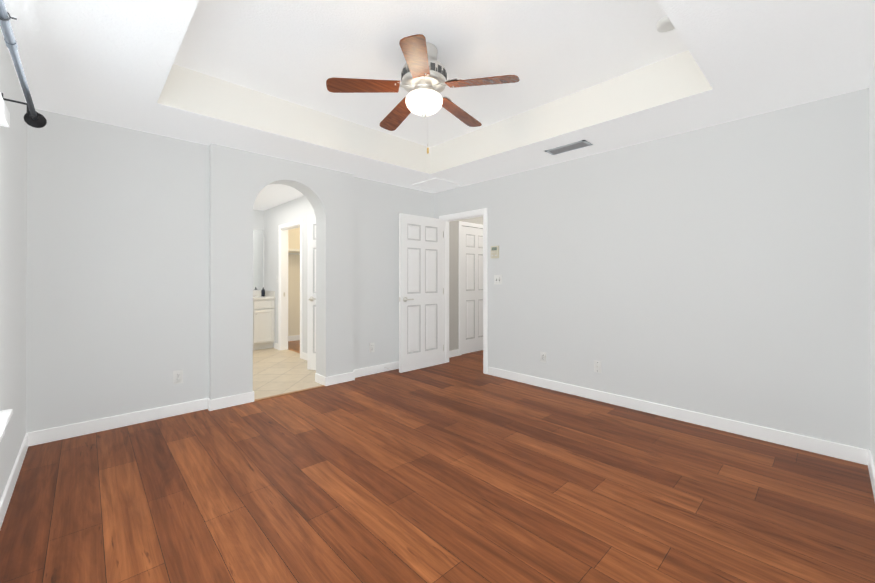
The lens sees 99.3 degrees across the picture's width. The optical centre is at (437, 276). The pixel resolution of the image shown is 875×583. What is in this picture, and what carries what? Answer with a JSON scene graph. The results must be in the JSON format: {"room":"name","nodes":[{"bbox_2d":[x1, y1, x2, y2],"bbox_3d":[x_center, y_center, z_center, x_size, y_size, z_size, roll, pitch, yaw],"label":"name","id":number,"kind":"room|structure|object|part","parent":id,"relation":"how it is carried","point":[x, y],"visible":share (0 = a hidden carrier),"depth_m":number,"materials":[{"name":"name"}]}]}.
{"room":"empty bedroom","nodes":[
{"label":"empty bedroom","id":0,"kind":"room"},
{"bbox_2d":[0,28,26,499],"bbox_3d":[-1.601,-0.259,1.099,0.200,2.950,4.150,0,0,-43],"label":"wall","id":1,"kind":"structure","parent":0,"point":[13,216],"depth_m":2.16,"materials":[{"name":"paint"}]},
{"bbox_2d":[0,93,9,127],"bbox_3d":[-1.525,-0.080,1.150,0.080,1.484,1.880,0,0,-43],"label":"window blinds","id":2,"kind":"object","parent":1,"relation":"attached to","point":[4,117],"visible":1,"depth_m":1.76,"materials":[{"name":"white"}]},
{"bbox_2d":[0,409,12,441],"bbox_3d":[-1.557,0.725,1.117,0.192,0.118,1.940,0,0,-43],"label":"window sill","id":3,"kind":"structure","parent":1,"relation":"attached to","point":[5,416],"depth_m":1.78,"materials":[{"name":"white"}]},
{"bbox_2d":[0,433,31,528],"bbox_3d":[-1.523,1.166,1.169,0.013,0.100,4.150,0,0,-43],"label":"baseboard","id":4,"kind":"structure","parent":1,"relation":"attached to","point":[7,494],"depth_m":2.14,"materials":[{"name":"white wood"}]},
{"bbox_2d":[0,0,46,127],"bbox_3d":[-1.442,-0.867,1.190,0.151,0.113,2.260,0,0,-43],"label":"curtain rod","id":5,"kind":"object","parent":1,"relation":"attached to","point":[33,118],"visible":0.98,"depth_m":1.52,"materials":[{"name":"grey metal"}]},
{"bbox_2d":[26,109,433,432],"bbox_3d":[-1.566,-0.250,4.052,4.310,2.950,0.250,0,0,-43],"label":"wall","id":6,"kind":"structure","parent":0,"point":[139,267],"depth_m":3.23,"materials":[{"name":"paint"}]},
{"bbox_2d":[28,399,203,445],"bbox_3d":[-2.516,1.172,3.058,1.110,0.100,0.040,0,0,-43],"label":"baseboard","id":7,"kind":"structure","parent":6,"relation":"attached to","point":[93,426],"depth_m":2.98,"materials":[{"name":"white wood"}]},
{"bbox_2d":[173,370,182,383],"bbox_3d":[-2.294,0.888,3.290,0.072,0.116,0.010,0,0,-43],"label":"electrical outlet","id":8,"kind":"object","parent":6,"relation":"attached to","point":[178,377],"visible":1,"depth_m":3.29,"materials":[{"name":"white plastic"}]},
{"bbox_2d":[204,391,253,410],"bbox_3d":[-1.940,1.173,3.518,0.386,0.100,0.023,0,0,-43],"label":"baseboard","id":9,"kind":"structure","parent":6,"relation":"attached to","point":[224,402],"depth_m":3.49,"materials":[{"name":"white wood"}]},
{"bbox_2d":[320,369,355,385],"bbox_3d":[-1.123,1.176,4.292,0.376,0.100,0.023,0,0,-43],"label":"baseboard","id":10,"kind":"structure","parent":6,"relation":"attached to","point":[336,379],"depth_m":4.27,"materials":[{"name":"white wood"}]},
{"bbox_2d":[369,343,374,352],"bbox_3d":[-0.824,0.892,4.682,0.072,0.116,0.010,0,0,-43],"label":"electrical outlet","id":11,"kind":"object","parent":6,"relation":"attached to","point":[371,347],"visible":1,"depth_m":4.67,"materials":[{"name":"white plastic"}]},
{"bbox_2d":[356,361,398,377],"bbox_3d":[-0.542,1.178,4.929,1.370,0.100,0.040,0,0,-43],"label":"baseboard","id":12,"kind":"structure","parent":6,"relation":"attached to","point":[360,372],"depth_m":4.72,"materials":[{"name":"white wood"}]},
{"bbox_2d":[253,184,303,210],"bbox_3d":[-2.795,-1.266,5.199,1.900,0.100,3.100,0,0,-43],"label":"ceiling","id":13,"kind":"structure","parent":0,"point":[270,196],"depth_m":5.63,"materials":[{"name":"white paint"}]},
{"bbox_2d":[253,196,314,352],"bbox_3d":[-2.765,-0.246,5.223,1.980,2.950,3.100,0,0,-43],"label":"wall","id":14,"kind":"structure","parent":0,"point":[268,222],"depth_m":6.32,"materials":[{"name":"paint"}]},
{"bbox_2d":[253,290,260,297],"bbox_3d":[-3.686,0.298,6.300,1.426,0.100,0.020,0,0,-43],"label":"backsplash","id":15,"kind":"structure","parent":14,"relation":"attached to","point":[255,293],"depth_m":6.68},
{"bbox_2d":[253,230,262,289],"bbox_3d":[-3.681,-0.308,6.321,1.360,1.080,0.005,0,0,-43],"label":"bathroom mirror","id":16,"kind":"object","parent":14,"relation":"attached to","point":[257,259],"visible":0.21,"depth_m":6.72,"materials":[{"name":"clear glass"}]},
{"bbox_2d":[265,290,274,297],"bbox_3d":[-2.981,0.299,6.578,0.020,0.100,0.546,0,0,-43],"label":"backsplash","id":17,"kind":"structure","parent":14,"relation":"attached to","point":[268,294],"depth_m":6.50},
{"bbox_2d":[278,219,301,358],"bbox_3d":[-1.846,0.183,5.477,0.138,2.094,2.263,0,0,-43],"label":"door frame","id":18,"kind":"structure","parent":14,"relation":"attached to","point":[282,300],"depth_m":6.22,"materials":[{"name":"white wood"}]},
{"bbox_2d":[274,343,306,359],"bbox_3d":[-1.954,1.180,5.502,0.013,0.100,2.465,0,0,-43],"label":"baseboard","id":19,"kind":"structure","parent":14,"relation":"attached to","point":[304,356],"depth_m":5.56,"materials":[{"name":"white wood"}]},
{"bbox_2d":[307,215,315,369],"bbox_3d":[-1.419,0.204,4.800,0.622,2.030,0.125,0,0,22],"label":"door","id":20,"kind":"structure","parent":14,"relation":"in","point":[311,311],"depth_m":4.87,"materials":[{"name":"white wood"}]},
{"bbox_2d":[253,348,321,399],"bbox_3d":[-2.714,1.258,5.106,1.900,0.062,3.335,0,0,-43],"label":"floor","id":21,"kind":"structure","parent":0,"point":[276,372],"depth_m":4.71,"materials":[{"name":"beige tile"}]},
{"bbox_2d":[253,298,274,349],"bbox_3d":[-3.260,0.807,6.322,0.775,0.850,0.572,0,0,-43],"label":"base cabinet","id":22,"kind":"object","parent":21,"relation":"on","point":[263,322],"depth_m":6.27,"materials":[{"name":"white wood"}]},
{"bbox_2d":[288,340,299,352],"bbox_3d":[-1.925,1.263,6.745,1.500,0.061,2.200,0,0,-43],"label":"floor","id":23,"kind":"structure","parent":0,"point":[294,346],"depth_m":6.57,"materials":[{"name":"brown wood"}]},
{"bbox_2d":[288,227,299,335],"bbox_3d":[-2.639,-0.239,7.395,1.350,2.950,0.120,0,0,-43],"label":"wall","id":24,"kind":"structure","parent":0,"point":[293,287],"depth_m":7.17,"materials":[{"name":"beige paint"}]},
{"bbox_2d":[288,335,299,340],"bbox_3d":[-2.594,1.186,7.343,1.350,0.100,0.013,0,0,-43],"label":"baseboard","id":25,"kind":"structure","parent":24,"relation":"attached to","point":[294,338],"depth_m":7.17,"materials":[{"name":"white wood"}]},
{"bbox_2d":[288,249,299,254],"bbox_3d":[-2.458,-0.461,7.226,1.380,0.097,0.375,0,0,-43],"label":"closet shelf","id":26,"kind":"object","parent":24,"relation":"attached to","point":[297,250],"depth_m":6.85,"materials":[{"name":"white wood"}]},
{"bbox_2d":[0,350,874,582],"bbox_3d":[0.669,1.253,3.279,6.500,0.060,4.440,0,0,-43],"label":"floor","id":27,"kind":"structure","parent":0,"point":[463,468],"depth_m":2.05,"materials":[{"name":"brown wood"}]},
{"bbox_2d":[254,385,324,401],"bbox_3d":[-1.539,1.221,3.917,0.770,0.007,0.047,0,0,-43],"label":"threshold","id":28,"kind":"object","parent":27,"relation":"on","point":[288,393],"visible":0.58,"depth_m":3.88,"materials":[{"name":"brown wood"}]},
{"bbox_2d":[0,0,874,192],"bbox_3d":[-0.080,-1.433,2.544,3.990,0.417,4.150,0,0,-43],"label":"ceiling","id":29,"kind":"structure","parent":0,"point":[601,76],"depth_m":2.54,"materials":[{"name":"white paint"}]},
{"bbox_2d":[326,34,519,153],"bbox_3d":[-0.081,-1.188,2.561,1.208,0.708,1.224,0,0,-43],"label":"ceiling fan","id":30,"kind":"object","parent":29,"relation":"hanging from","point":[425,82],"visible":1,"depth_m":2.43,"materials":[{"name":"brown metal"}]},
{"bbox_3d":[-0.091,-1.164,2.526,0.252,0.119,0.252,0,0,-43],"label":"lamp shade","id":31,"kind":"part","parent":30,"relation":"part of","materials":[{"name":"white glass"}]},
{"bbox_2d":[411,178,462,190],"bbox_3d":[-0.008,-1.211,4.904,0.480,0.016,0.480,0,0,-43],"label":"attic hatch","id":32,"kind":"object","parent":29,"relation":"attached to","point":[436,184],"visible":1,"depth_m":4.88,"materials":[{"name":"white paint"}]},
{"bbox_2d":[544,140,592,154],"bbox_3d":[1.234,-1.218,3.519,0.170,0.010,0.400,0,0,-43],"label":"ceiling vent","id":33,"kind":"object","parent":29,"relation":"in","point":[570,147],"visible":1,"depth_m":3.50,"materials":[{"name":"white metal"}]},
{"bbox_2d":[656,16,674,32],"bbox_3d":[1.394,-1.524,2.246,0.128,0.038,0.128,0,0,-43],"label":"smoke detector","id":34,"kind":"object","parent":29,"relation":"attached to","point":[664,24],"visible":0.58,"depth_m":2.24,"materials":[{"name":"white plastic"}]},
{"bbox_2d":[449,217,482,350],"bbox_3d":[1.134,-0.244,5.927,2.190,2.950,2.140,0,0,-43],"label":"wall","id":35,"kind":"structure","parent":0,"point":[453,285],"depth_m":5.75,"materials":[{"name":"grey paint"}]},
{"bbox_2d":[449,349,458,357],"bbox_3d":[0.777,1.182,6.224,2.054,0.100,0.013,0,0,-43],"label":"baseboard","id":36,"kind":"structure","parent":35,"relation":"attached to","point":[453,353],"depth_m":5.72,"materials":[{"name":"white wood"}]},
{"bbox_2d":[459,221,482,355],"bbox_3d":[0.652,0.182,6.107,0.880,2.100,0.016,0,0,-43],"label":"trim","id":37,"kind":"structure","parent":35,"relation":"attached to","point":[461,223],"depth_m":5.82,"materials":[{"name":"white wood"}]},
{"bbox_2d":[462,226,482,353],"bbox_3d":[0.629,0.211,6.129,0.746,2.030,0.167,0,0,-43],"label":"closet door","id":38,"kind":"structure","parent":35,"relation":"in","point":[472,289],"depth_m":6.05,"materials":[{"name":"painted wood"},{"name":"brushed nickel"}]},
{"bbox_2d":[434,88,869,449],"bbox_3d":[1.395,-0.250,3.971,0.120,2.950,4.440,0,0,-43],"label":"wall","id":39,"kind":"structure","parent":0,"point":[721,270],"depth_m":3.04,"materials":[{"name":"paint"}]},
{"bbox_2d":[399,213,443,372],"bbox_3d":[-0.203,0.207,4.998,0.766,2.030,0.125,0,0,-43],"label":"bedroom door","id":40,"kind":"structure","parent":39,"relation":"in","point":[421,293],"depth_m":4.95,"materials":[{"name":"painted wood"},{"name":"brushed nickel"}]},
{"bbox_2d":[439,208,487,373],"bbox_3d":[0.376,0.181,5.046,0.152,2.094,0.873,0,0,-43],"label":"door frame","id":41,"kind":"structure","parent":39,"relation":"attached to","point":[447,219],"depth_m":5.01,"materials":[{"name":"white wood"}]},
{"bbox_2d":[491,246,498,257],"bbox_3d":[0.708,-0.303,4.587,0.031,0.150,0.110,0,0,-43],"label":"thermostat","id":42,"kind":"object","parent":39,"relation":"attached to","point":[494,251],"visible":1,"depth_m":4.57,"materials":[{"name":"beige plastic"}]},
{"bbox_2d":[494,275,501,284],"bbox_3d":[0.740,0.037,4.562,0.017,0.116,0.116,0,0,-43],"label":"light switch","id":43,"kind":"object","parent":39,"relation":"attached to","point":[497,279],"visible":1,"depth_m":4.56,"materials":[{"name":"white plastic"}]},
{"bbox_2d":[540,352,545,362],"bbox_3d":[1.169,0.890,4.112,0.010,0.116,0.072,0,0,-43],"label":"electrical outlet","id":44,"kind":"object","parent":39,"relation":"attached to","point":[543,357],"visible":1,"depth_m":4.11,"materials":[{"name":"white plastic"}]},
{"bbox_2d":[594,360,600,372],"bbox_3d":[1.579,0.889,3.673,0.018,0.116,0.072,0,0,-43],"label":"outlet plate","id":45,"kind":"object","parent":39,"relation":"attached to","point":[597,366],"visible":1,"depth_m":3.67,"materials":[{"name":"white plastic"}]},
{"bbox_2d":[488,367,863,463],"bbox_3d":[1.705,1.174,3.543,0.013,0.100,3.098,0,0,-43],"label":"baseboard","id":46,"kind":"structure","parent":39,"relation":"attached to","point":[837,450],"depth_m":3.03,"materials":[{"name":"white wood"}]},
{"bbox_2d":[869,62,874,467],"bbox_3d":[1.316,-0.260,0.921,4.190,2.950,0.120,0,0,-43],"label":"wall","id":47,"kind":"structure","parent":0,"point":[872,238],"depth_m":2.26,"materials":[{"name":"paint"}]},
{"bbox_2d":[860,448,874,499],"bbox_3d":[1.352,1.166,1.046,3.960,0.100,0.017,0,0,-43],"label":"baseboard","id":48,"kind":"structure","parent":47,"relation":"attached to","point":[868,460],"depth_m":2.28,"materials":[{"name":"white wood"}]}
]}

